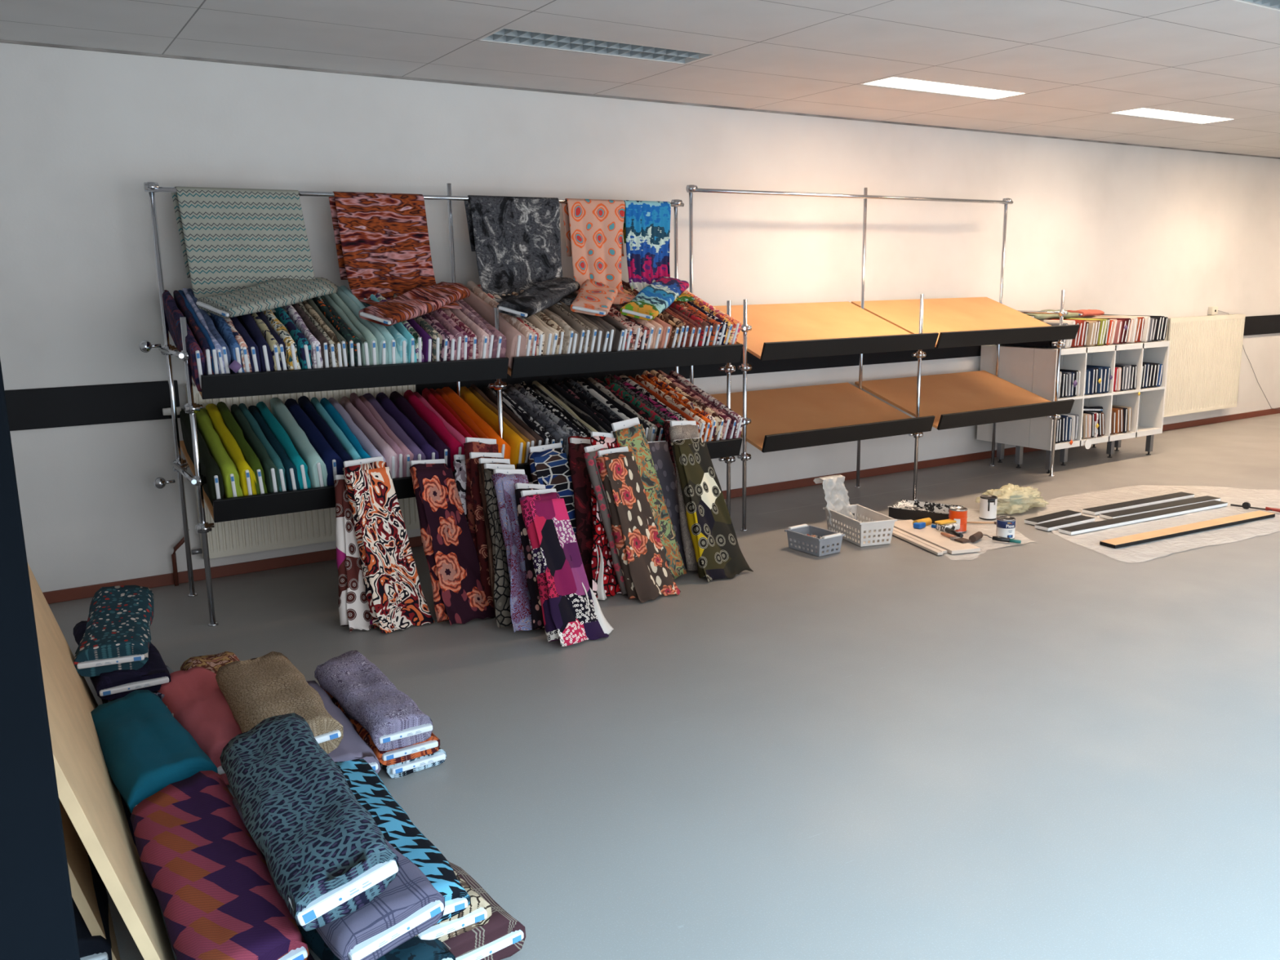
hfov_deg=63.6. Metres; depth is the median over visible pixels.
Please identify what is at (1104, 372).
bolt
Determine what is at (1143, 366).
bolt
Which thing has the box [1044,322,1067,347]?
bolt
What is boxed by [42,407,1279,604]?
baseboard
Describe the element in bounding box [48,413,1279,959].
floor
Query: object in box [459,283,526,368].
bolt
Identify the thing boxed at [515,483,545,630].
bolt
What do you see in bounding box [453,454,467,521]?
bolt
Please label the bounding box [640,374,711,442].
bolt
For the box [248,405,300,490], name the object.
bolt
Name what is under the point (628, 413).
bolt
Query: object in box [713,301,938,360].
shelf
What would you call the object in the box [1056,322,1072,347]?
bolt
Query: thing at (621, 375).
bolt
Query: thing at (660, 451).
bolt
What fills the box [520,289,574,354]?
bolt
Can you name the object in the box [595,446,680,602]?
bolt
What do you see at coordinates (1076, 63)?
ceiling
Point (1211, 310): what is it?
wall socket
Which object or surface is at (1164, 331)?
bolt
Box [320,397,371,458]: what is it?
bolt
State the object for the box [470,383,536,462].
bolt
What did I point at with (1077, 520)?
plank
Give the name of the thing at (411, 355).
bolt
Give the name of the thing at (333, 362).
bolt
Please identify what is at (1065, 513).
plank
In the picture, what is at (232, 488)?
bolt
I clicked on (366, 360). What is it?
bolt
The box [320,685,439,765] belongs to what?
bolt
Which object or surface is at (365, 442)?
bolt
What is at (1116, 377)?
bolt
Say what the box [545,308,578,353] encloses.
bolt
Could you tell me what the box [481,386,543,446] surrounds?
bolt
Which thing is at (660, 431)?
bolt
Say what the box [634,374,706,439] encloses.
bolt
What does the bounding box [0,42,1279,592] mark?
wall
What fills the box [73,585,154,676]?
bolt
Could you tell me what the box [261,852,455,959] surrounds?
bolt
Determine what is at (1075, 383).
tag
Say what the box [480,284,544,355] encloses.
bolt
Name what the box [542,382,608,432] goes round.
bolt
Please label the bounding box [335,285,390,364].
bolt
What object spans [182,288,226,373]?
bolt
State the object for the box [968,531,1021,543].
paint roller
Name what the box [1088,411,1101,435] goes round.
bolt
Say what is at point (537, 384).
bolt
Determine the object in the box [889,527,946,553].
plank
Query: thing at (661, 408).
bolt
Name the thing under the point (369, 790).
bolt
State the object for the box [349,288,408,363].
bolt
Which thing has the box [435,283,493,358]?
bolt
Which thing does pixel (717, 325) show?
bolt
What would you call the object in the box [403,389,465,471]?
bolt
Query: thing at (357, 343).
bolt
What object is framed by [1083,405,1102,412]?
bolt
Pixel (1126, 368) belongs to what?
bolt
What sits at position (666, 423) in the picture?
bolt
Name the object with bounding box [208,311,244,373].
bolt
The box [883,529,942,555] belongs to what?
plank
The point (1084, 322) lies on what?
bolt
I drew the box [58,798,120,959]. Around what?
wooden board
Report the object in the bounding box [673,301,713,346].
bolt
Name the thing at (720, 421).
bolt
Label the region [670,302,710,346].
bolt
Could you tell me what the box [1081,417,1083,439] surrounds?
bolt
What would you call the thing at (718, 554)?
bolt
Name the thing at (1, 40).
trim
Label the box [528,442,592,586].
bolt
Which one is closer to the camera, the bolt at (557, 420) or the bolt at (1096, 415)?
the bolt at (557, 420)
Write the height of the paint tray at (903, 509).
0.075 m
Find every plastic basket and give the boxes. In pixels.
[784,524,844,556]
[822,504,897,546]
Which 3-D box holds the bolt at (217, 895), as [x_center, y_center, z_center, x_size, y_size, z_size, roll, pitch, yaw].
[-1.029,0.953,2.475,0.252,0.186,0.820,-8,13,-33]
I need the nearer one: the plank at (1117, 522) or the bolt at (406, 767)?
the bolt at (406, 767)
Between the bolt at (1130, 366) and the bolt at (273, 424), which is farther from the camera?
the bolt at (1130, 366)
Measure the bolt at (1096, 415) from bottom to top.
0.208 m
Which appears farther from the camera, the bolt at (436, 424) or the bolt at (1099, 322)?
the bolt at (1099, 322)
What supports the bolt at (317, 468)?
on the shelf at (232, 508)
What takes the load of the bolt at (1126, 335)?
on the bookcase at (1015, 362)
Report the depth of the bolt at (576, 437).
5.52 m
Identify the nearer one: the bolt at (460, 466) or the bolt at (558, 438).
the bolt at (460, 466)
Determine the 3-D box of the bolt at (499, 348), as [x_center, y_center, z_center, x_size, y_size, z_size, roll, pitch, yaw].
[-0.927,-0.835,5.603,0.077,0.437,0.793,-8,13,-32]
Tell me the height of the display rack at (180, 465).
2.120 m
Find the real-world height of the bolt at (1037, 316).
0.067 m
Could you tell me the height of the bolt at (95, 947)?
0.112 m
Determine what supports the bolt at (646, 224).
hanging from the display rack at (180, 465)
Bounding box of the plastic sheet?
[888,508,1035,559]
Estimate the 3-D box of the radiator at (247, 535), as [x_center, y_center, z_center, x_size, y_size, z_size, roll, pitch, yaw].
[-1.905,-0.102,5.789,1.360,0.935,0.100,-8,13,-31]
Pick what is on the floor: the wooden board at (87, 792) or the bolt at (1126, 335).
the wooden board at (87, 792)
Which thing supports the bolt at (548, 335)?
on the shelf at (611, 361)
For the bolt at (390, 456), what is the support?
on the shelf at (232, 508)
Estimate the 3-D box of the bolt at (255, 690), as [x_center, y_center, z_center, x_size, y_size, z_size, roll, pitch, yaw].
[-1.185,0.727,3.347,0.262,0.162,0.818,-7,13,-29]
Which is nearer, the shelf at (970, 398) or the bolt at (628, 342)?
the bolt at (628, 342)
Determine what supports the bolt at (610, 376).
on the shelf at (726, 447)
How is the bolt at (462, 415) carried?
on the shelf at (232, 508)
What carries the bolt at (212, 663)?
on the floor
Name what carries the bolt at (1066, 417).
on the bookcase at (1045, 362)
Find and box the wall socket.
[1208,306,1217,315]
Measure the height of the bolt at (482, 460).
0.748 m
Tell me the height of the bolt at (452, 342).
0.457 m
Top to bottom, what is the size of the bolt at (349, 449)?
0.420 m
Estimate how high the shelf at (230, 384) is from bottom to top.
0.308 m
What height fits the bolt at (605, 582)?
0.814 m
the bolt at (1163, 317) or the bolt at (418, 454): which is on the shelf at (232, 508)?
the bolt at (418, 454)
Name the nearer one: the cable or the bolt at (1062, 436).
the bolt at (1062, 436)
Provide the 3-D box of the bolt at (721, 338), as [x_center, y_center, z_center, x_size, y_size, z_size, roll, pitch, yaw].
[0.283,-1.003,6.355,0.058,0.443,0.804,-8,13,-31]
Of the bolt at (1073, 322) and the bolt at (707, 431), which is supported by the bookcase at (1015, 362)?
the bolt at (1073, 322)
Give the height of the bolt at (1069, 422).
0.196 m
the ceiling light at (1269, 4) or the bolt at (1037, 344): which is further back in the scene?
the bolt at (1037, 344)
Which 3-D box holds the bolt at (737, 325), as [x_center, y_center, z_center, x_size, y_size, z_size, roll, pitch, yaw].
[0.362,-1.010,6.397,0.066,0.446,0.795,-8,13,-32]
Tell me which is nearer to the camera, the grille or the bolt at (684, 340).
the bolt at (684, 340)
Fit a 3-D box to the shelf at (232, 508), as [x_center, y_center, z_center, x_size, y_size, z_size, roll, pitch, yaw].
[-1.529,-0.087,5.401,1.486,0.274,0.869,-8,13,-31]
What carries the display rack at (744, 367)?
on the floor
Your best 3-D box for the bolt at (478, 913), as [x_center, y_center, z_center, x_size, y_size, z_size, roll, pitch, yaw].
[-0.640,0.963,2.662,0.198,0.074,0.758,-9,13,-34]
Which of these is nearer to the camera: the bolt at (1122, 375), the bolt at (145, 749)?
the bolt at (145, 749)
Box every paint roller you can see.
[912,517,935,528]
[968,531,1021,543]
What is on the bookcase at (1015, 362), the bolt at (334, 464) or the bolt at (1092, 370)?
the bolt at (1092, 370)
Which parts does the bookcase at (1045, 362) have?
upright panel, leg, leg, upright panel, upright panel, panel, panel, leg, shelf panel, upright panel, leg, upright panel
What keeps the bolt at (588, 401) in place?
on the shelf at (726, 447)
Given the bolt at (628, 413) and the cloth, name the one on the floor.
the cloth
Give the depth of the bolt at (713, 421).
6.32 m
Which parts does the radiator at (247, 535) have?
thermostat knob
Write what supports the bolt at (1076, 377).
on the bookcase at (1015, 362)
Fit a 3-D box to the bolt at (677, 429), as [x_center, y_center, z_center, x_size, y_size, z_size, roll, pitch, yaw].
[0.288,0.084,5.699,0.214,0.814,0.318,-6,12,-24]
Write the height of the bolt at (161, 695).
0.093 m
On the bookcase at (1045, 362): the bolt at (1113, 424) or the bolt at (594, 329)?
the bolt at (1113, 424)
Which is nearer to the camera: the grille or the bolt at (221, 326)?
the bolt at (221, 326)
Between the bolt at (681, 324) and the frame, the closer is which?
the bolt at (681, 324)
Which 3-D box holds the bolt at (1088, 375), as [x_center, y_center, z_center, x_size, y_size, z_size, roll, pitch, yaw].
[3.482,-0.841,8.634,0.048,0.202,0.627,-10,14,-31]
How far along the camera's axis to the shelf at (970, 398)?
7.80 m
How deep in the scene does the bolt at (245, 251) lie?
5.14 m
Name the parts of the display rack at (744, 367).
post, rod, post, rail, post, post, post, rod, post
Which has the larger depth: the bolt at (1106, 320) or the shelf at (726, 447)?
the bolt at (1106, 320)
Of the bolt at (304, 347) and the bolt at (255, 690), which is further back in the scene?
the bolt at (304, 347)
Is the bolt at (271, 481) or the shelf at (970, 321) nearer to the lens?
the bolt at (271, 481)
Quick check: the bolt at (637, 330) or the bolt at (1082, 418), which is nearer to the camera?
the bolt at (637, 330)
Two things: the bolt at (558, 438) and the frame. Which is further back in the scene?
the frame
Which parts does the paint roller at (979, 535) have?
handle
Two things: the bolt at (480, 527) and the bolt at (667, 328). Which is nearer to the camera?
the bolt at (480, 527)
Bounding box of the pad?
[934,519,963,537]
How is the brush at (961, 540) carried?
on the plank at (931, 535)
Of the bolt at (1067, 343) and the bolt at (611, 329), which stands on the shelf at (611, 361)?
the bolt at (611, 329)
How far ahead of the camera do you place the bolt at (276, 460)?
4.98 m
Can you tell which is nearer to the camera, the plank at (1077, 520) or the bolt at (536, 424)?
the bolt at (536, 424)
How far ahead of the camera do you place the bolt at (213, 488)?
4.79 m
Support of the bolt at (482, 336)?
on the shelf at (230, 384)
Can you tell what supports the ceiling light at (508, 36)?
attached to the ceiling
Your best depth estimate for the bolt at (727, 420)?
6.32 m
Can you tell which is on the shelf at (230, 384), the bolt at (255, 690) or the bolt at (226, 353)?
the bolt at (226, 353)
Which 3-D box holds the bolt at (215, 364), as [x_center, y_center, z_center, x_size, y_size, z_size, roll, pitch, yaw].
[-2.090,-0.676,4.889,0.048,0.442,0.796,-8,13,-32]
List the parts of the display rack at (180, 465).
round knob, round knob, rod, post, rod, support rod, post, support rod, rail, post, support rod, post, post, post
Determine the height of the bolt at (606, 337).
0.449 m
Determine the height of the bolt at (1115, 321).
0.204 m
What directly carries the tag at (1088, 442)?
hanging from the bookcase at (1045, 362)
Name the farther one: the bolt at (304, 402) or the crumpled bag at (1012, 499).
the crumpled bag at (1012, 499)
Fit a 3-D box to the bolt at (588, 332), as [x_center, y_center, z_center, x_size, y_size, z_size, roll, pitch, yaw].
[-0.493,-0.902,5.873,0.043,0.454,0.810,-8,13,-32]
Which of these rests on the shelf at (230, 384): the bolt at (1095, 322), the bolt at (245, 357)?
the bolt at (245, 357)
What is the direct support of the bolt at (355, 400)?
on the shelf at (232, 508)
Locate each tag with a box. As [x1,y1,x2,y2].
[228,360,242,373]
[1072,379,1077,386]
[1084,439,1091,448]
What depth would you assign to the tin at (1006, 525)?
6.22 m
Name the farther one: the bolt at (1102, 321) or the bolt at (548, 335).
the bolt at (1102, 321)
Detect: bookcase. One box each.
[976,344,1146,467]
[1028,340,1169,473]
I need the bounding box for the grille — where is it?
[1168,314,1245,319]
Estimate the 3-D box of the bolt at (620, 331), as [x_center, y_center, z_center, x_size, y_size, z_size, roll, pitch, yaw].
[-0.310,-0.926,5.992,0.061,0.445,0.817,-8,13,-32]
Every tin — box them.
[948,506,967,533]
[978,494,997,519]
[995,515,1015,538]
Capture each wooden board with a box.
[27,563,174,959]
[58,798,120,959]
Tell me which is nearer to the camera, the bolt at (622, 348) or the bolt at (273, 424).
the bolt at (273, 424)
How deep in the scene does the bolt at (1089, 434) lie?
8.46 m
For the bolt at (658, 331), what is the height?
0.445 m
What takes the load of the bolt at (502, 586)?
on the floor
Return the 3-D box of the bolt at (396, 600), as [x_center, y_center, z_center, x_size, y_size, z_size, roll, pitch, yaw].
[-1.190,0.295,4.858,0.270,0.768,0.384,-9,14,-37]
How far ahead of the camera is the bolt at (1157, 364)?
8.87 m
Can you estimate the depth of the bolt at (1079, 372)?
8.31 m
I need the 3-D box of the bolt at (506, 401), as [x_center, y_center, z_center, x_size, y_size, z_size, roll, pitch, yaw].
[-0.703,-0.301,5.857,0.048,0.426,0.803,-8,13,-31]
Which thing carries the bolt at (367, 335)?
on the shelf at (230, 384)
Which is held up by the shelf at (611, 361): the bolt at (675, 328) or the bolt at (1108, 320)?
the bolt at (675, 328)
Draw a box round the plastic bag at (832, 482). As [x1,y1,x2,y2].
[817,474,853,524]
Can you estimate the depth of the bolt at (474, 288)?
5.52 m
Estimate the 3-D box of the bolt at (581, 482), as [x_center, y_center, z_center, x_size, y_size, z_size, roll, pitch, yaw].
[-0.268,0.171,5.444,0.178,0.775,0.390,-3,11,-13]
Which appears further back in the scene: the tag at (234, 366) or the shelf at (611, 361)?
the shelf at (611, 361)
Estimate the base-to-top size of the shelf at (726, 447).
0.274 m
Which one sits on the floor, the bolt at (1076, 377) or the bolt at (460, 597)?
the bolt at (460, 597)
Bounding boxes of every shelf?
[168,330,508,399]
[179,440,454,522]
[507,343,742,377]
[515,437,742,482]
[709,382,935,453]
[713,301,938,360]
[851,297,1079,348]
[854,370,1074,430]
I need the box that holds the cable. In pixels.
[1217,310,1277,408]
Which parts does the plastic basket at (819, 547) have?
handle, handle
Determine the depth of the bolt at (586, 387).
6.16 m
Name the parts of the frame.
black knob, rod, handle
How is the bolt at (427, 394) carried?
on the shelf at (232, 508)
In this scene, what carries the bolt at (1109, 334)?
on the bookcase at (1045, 362)
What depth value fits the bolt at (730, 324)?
6.11 m
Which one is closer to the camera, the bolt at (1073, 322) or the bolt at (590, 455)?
the bolt at (590, 455)
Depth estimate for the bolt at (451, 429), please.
5.47 m
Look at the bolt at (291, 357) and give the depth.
4.80 m
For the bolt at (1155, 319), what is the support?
on the bookcase at (1015, 362)
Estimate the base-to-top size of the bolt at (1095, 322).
0.199 m
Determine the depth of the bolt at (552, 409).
5.91 m
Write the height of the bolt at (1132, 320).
0.206 m
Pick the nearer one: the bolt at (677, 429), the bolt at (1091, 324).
the bolt at (677, 429)
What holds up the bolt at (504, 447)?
on the shelf at (232, 508)
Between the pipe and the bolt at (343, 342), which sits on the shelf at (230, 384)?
the bolt at (343, 342)
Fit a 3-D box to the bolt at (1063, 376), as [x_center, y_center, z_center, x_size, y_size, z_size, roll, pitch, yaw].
[3.201,-0.800,8.455,0.041,0.204,0.627,-7,12,-32]
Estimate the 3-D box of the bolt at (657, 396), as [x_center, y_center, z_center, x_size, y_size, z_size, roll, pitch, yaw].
[0.120,-0.408,6.361,0.059,0.417,0.803,-8,13,-32]
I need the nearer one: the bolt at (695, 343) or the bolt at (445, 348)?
the bolt at (445, 348)
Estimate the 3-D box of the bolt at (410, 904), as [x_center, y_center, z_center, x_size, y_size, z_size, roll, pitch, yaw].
[-0.743,0.887,2.468,0.244,0.112,0.798,-9,14,-36]
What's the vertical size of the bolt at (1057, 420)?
0.199 m
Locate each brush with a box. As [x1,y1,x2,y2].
[940,532,970,542]
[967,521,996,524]
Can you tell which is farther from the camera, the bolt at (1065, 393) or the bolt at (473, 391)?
the bolt at (1065, 393)
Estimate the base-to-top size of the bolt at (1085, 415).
0.210 m
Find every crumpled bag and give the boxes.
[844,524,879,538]
[975,483,1048,515]
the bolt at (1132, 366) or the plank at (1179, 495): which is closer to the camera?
the plank at (1179, 495)
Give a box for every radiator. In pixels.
[162,384,420,559]
[1163,314,1245,417]
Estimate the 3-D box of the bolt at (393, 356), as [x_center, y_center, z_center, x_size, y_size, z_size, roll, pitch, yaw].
[-1.403,-0.772,5.313,0.072,0.454,0.811,-8,13,-32]
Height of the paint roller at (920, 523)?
0.053 m
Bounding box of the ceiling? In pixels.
[0,0,1279,157]
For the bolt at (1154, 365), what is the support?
on the bookcase at (1015, 362)
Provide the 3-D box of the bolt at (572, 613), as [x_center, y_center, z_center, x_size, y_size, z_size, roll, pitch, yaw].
[-0.347,0.383,4.668,0.336,0.659,0.419,-11,15,-41]
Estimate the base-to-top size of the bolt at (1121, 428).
0.214 m
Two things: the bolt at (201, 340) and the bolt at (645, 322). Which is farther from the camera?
the bolt at (645, 322)
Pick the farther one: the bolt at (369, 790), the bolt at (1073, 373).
the bolt at (1073, 373)
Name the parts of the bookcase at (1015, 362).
leg, upright panel, panel, leg, upright panel, upright panel, upright panel, leg, upright panel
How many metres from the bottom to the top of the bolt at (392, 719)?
0.108 m
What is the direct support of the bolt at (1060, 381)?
on the bookcase at (1015, 362)
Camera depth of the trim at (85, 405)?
5.37 m
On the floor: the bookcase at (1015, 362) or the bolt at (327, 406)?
the bookcase at (1015, 362)
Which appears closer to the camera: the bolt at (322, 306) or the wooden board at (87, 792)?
the wooden board at (87, 792)
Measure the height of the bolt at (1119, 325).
0.195 m
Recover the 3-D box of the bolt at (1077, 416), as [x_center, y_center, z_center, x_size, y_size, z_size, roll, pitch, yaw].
[3.382,-0.474,8.632,0.043,0.211,0.627,-8,13,-32]
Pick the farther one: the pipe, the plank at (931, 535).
the plank at (931, 535)
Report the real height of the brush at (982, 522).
0.014 m
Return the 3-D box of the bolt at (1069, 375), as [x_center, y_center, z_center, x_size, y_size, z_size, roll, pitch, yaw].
[3.270,-0.808,8.500,0.044,0.198,0.627,-8,13,-32]
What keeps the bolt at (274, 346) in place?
on the shelf at (230, 384)
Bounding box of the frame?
[1230,502,1279,512]
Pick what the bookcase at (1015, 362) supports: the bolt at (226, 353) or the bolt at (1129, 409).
the bolt at (1129, 409)
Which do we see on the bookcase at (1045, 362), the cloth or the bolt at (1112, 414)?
the bolt at (1112, 414)
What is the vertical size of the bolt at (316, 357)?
0.453 m
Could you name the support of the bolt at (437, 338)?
on the shelf at (230, 384)
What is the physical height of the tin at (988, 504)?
0.145 m
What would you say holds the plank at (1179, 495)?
on the cloth
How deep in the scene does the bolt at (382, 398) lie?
5.43 m
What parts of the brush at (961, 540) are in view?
handle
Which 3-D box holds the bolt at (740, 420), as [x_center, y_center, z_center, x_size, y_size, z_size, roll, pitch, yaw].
[0.395,-0.452,6.534,0.055,0.434,0.810,-8,13,-31]
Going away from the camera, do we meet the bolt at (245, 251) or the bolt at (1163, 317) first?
the bolt at (245, 251)
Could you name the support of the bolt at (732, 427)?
on the shelf at (726, 447)
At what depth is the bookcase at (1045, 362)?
8.57 m
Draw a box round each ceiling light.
[479,28,713,64]
[859,76,1026,99]
[1109,107,1233,124]
[1233,0,1279,11]
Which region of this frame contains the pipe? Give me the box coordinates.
[171,529,189,586]
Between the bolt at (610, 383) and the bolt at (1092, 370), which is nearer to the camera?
the bolt at (610, 383)
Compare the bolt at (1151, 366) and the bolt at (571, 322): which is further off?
the bolt at (1151, 366)
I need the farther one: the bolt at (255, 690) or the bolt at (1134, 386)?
the bolt at (1134, 386)
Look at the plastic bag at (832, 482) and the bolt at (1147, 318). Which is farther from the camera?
the bolt at (1147, 318)
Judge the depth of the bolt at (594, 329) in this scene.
5.61 m
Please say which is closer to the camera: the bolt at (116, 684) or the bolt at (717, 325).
the bolt at (116, 684)
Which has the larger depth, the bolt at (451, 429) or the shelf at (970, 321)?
the shelf at (970, 321)
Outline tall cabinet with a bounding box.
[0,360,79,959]
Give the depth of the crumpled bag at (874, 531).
6.25 m
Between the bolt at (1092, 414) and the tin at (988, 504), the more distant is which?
the bolt at (1092, 414)
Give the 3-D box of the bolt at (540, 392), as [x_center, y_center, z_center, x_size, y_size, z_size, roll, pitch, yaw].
[-0.465,-0.322,5.993,0.055,0.418,0.783,-8,13,-31]
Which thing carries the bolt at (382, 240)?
hanging from the display rack at (180, 465)
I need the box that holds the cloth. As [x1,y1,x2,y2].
[1036,484,1279,563]
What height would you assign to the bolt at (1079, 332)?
0.200 m
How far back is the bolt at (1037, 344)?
8.21 m
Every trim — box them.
[0,39,1279,159]
[4,314,1279,431]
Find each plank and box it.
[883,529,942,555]
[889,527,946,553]
[893,519,980,554]
[1024,510,1081,524]
[1034,515,1094,531]
[1058,500,1227,534]
[1081,492,1194,515]
[1099,495,1220,519]
[1099,510,1275,548]
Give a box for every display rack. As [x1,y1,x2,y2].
[138,182,735,626]
[685,184,1068,531]
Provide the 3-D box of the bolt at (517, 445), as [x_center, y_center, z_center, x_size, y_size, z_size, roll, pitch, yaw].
[-0.835,-0.285,5.773,0.075,0.425,0.797,-8,13,-32]
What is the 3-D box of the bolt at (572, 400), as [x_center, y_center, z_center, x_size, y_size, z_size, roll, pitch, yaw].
[-0.368,-0.354,6.070,0.050,0.438,0.809,-8,13,-31]
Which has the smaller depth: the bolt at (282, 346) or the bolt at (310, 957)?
the bolt at (310, 957)
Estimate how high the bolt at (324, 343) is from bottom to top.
0.457 m
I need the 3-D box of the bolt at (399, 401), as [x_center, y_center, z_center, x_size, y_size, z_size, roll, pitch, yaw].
[-1.189,-0.236,5.554,0.072,0.430,0.810,-8,13,-31]
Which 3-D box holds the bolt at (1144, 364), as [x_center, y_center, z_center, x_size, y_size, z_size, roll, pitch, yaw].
[4.124,-0.933,9.031,0.056,0.216,0.627,-8,13,-31]
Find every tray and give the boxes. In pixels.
[888,499,964,524]
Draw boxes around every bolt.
[71,854,112,959]
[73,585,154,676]
[73,621,170,700]
[89,676,164,703]
[90,689,217,813]
[129,770,309,959]
[149,883,314,959]
[157,666,241,785]
[162,289,204,391]
[165,665,173,673]
[171,186,337,318]
[173,290,213,374]
[177,289,218,373]
[179,408,223,506]
[180,651,239,674]
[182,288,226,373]
[187,288,231,373]
[195,408,243,497]
[205,403,257,496]
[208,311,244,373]
[215,651,343,754]
[216,401,267,494]
[219,712,399,931]
[223,317,252,372]
[230,316,261,372]
[231,404,279,493]
[231,796,444,959]
[236,314,274,371]
[238,403,287,491]
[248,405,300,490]
[249,312,281,370]
[255,311,287,370]
[256,401,311,488]
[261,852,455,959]
[262,309,301,369]
[270,397,327,488]
[272,306,312,368]
[284,304,323,368]
[284,398,343,486]
[291,302,330,368]
[297,302,337,367]
[297,395,353,467]
[302,300,342,367]
[306,298,347,366]
[306,680,380,773]
[311,297,354,366]
[311,396,361,459]
[314,649,433,751]
[320,296,362,365]
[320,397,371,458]
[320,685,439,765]
[322,294,370,365]
[328,191,470,326]
[328,293,378,364]
[328,397,386,462]
[333,475,379,631]
[334,759,470,924]
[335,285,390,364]
[339,285,400,364]
[340,396,397,478]
[342,456,434,633]
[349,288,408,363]
[350,392,404,478]
[358,395,413,476]
[362,392,426,460]
[369,293,417,363]
[375,292,423,362]
[375,392,439,459]
[378,747,446,777]
[386,297,432,362]
[389,391,450,468]
[393,293,442,361]
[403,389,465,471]
[409,458,495,625]
[413,391,465,445]
[413,870,492,942]
[419,315,449,360]
[422,387,472,437]
[423,313,456,360]
[428,310,463,359]
[428,388,479,438]
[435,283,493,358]
[435,308,470,359]
[435,388,488,438]
[440,307,479,359]
[441,386,511,460]
[442,859,525,959]
[448,308,488,359]
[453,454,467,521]
[457,299,506,358]
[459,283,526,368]
[461,386,525,469]
[463,437,498,557]
[464,195,580,318]
[466,280,533,355]
[468,386,530,462]
[468,452,504,607]
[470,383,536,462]
[477,284,538,355]
[477,457,510,618]
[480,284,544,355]
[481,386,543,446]
[484,463,515,627]
[487,385,550,444]
[491,468,532,632]
[502,293,553,355]
[502,388,564,447]
[502,390,555,444]
[506,383,572,457]
[507,293,559,355]
[511,291,564,354]
[513,382,581,457]
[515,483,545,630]
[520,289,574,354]
[520,381,586,437]
[520,488,613,646]
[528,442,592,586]
[530,384,591,437]
[532,380,597,431]
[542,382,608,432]
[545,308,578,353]
[546,304,586,353]
[546,378,613,433]
[554,303,591,352]
[554,379,612,428]
[558,301,598,352]
[561,198,635,316]
[561,380,618,423]
[564,377,624,421]
[565,294,615,351]
[567,305,604,352]
[568,435,590,471]
[568,437,593,586]
[569,292,624,351]
[573,292,626,351]
[574,289,633,350]
[576,379,644,431]
[580,312,609,351]
[580,377,649,441]
[583,444,636,598]
[586,377,657,441]
[590,431,621,599]
[593,377,664,441]
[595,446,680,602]
[602,377,665,440]
[605,373,674,420]
[608,306,643,350]
[611,304,649,349]
[611,417,686,579]
[612,303,654,349]
[613,374,679,420]
[617,291,671,348]
[617,373,687,420]
[620,200,694,320]
[620,302,662,349]
[622,280,689,346]
[622,284,685,347]
[622,288,679,347]
[626,282,697,346]
[627,281,702,346]
[627,376,699,429]
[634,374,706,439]
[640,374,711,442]
[642,370,716,441]
[647,440,686,568]
[649,369,724,440]
[657,369,731,439]
[663,420,688,488]
[666,373,737,439]
[668,420,698,570]
[669,370,744,438]
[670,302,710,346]
[671,437,753,582]
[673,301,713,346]
[676,300,721,345]
[682,292,733,344]
[684,289,742,344]
[685,301,727,345]
[995,340,1057,347]
[1024,309,1079,319]
[1037,319,1075,347]
[1043,319,1086,346]
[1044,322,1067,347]
[1048,318,1100,345]
[1049,318,1105,345]
[1055,317,1107,345]
[1055,418,1059,443]
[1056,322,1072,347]
[1057,371,1062,398]
[1057,417,1061,443]
[1059,368,1078,395]
[1059,372,1065,397]
[1060,414,1068,441]
[1060,417,1065,441]
[1061,371,1075,396]
[1062,413,1075,440]
[1063,373,1068,396]
[1064,372,1071,396]
[1066,309,1104,316]
[1066,413,1079,439]
[1066,417,1071,440]
[1070,317,1110,344]
[1071,322,1079,346]
[1075,316,1131,343]
[1075,321,1082,346]
[1076,370,1080,395]
[1078,316,1133,342]
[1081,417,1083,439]
[1082,413,1088,438]
[1083,321,1088,346]
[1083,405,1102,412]
[1083,411,1094,437]
[1084,370,1087,395]
[1085,320,1094,346]
[1085,369,1090,394]
[1085,411,1098,436]
[1086,315,1137,342]
[1086,364,1111,392]
[1086,366,1103,393]
[1086,367,1098,393]
[1086,368,1095,394]
[1087,413,1091,437]
[1088,320,1097,346]
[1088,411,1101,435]
[1090,366,1107,392]
[1096,315,1144,342]
[1099,315,1150,342]
[1101,412,1104,435]
[1103,314,1162,341]
[1106,320,1113,344]
[1109,319,1117,344]
[1110,413,1112,434]
[1111,404,1131,431]
[1111,406,1128,432]
[1111,407,1123,433]
[1111,408,1119,433]
[1111,411,1115,434]
[1112,320,1122,343]
[1113,367,1118,391]
[1115,363,1137,389]
[1115,364,1124,391]
[1115,364,1131,390]
[1116,319,1127,343]
[1116,367,1121,391]
[1123,365,1128,390]
[1129,365,1134,389]
[1134,317,1142,342]
[1140,364,1144,387]
[1141,363,1146,387]
[1142,362,1159,386]
[1143,363,1150,387]
[1147,317,1154,342]
[1147,363,1153,387]
[1150,363,1156,386]
[1151,317,1157,341]
[1156,364,1163,386]
[1158,315,1164,340]
[1160,316,1168,340]
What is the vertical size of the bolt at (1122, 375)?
0.213 m
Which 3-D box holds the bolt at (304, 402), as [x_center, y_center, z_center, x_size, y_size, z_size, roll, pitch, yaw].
[-1.610,-0.185,5.307,0.078,0.437,0.827,-8,13,-32]

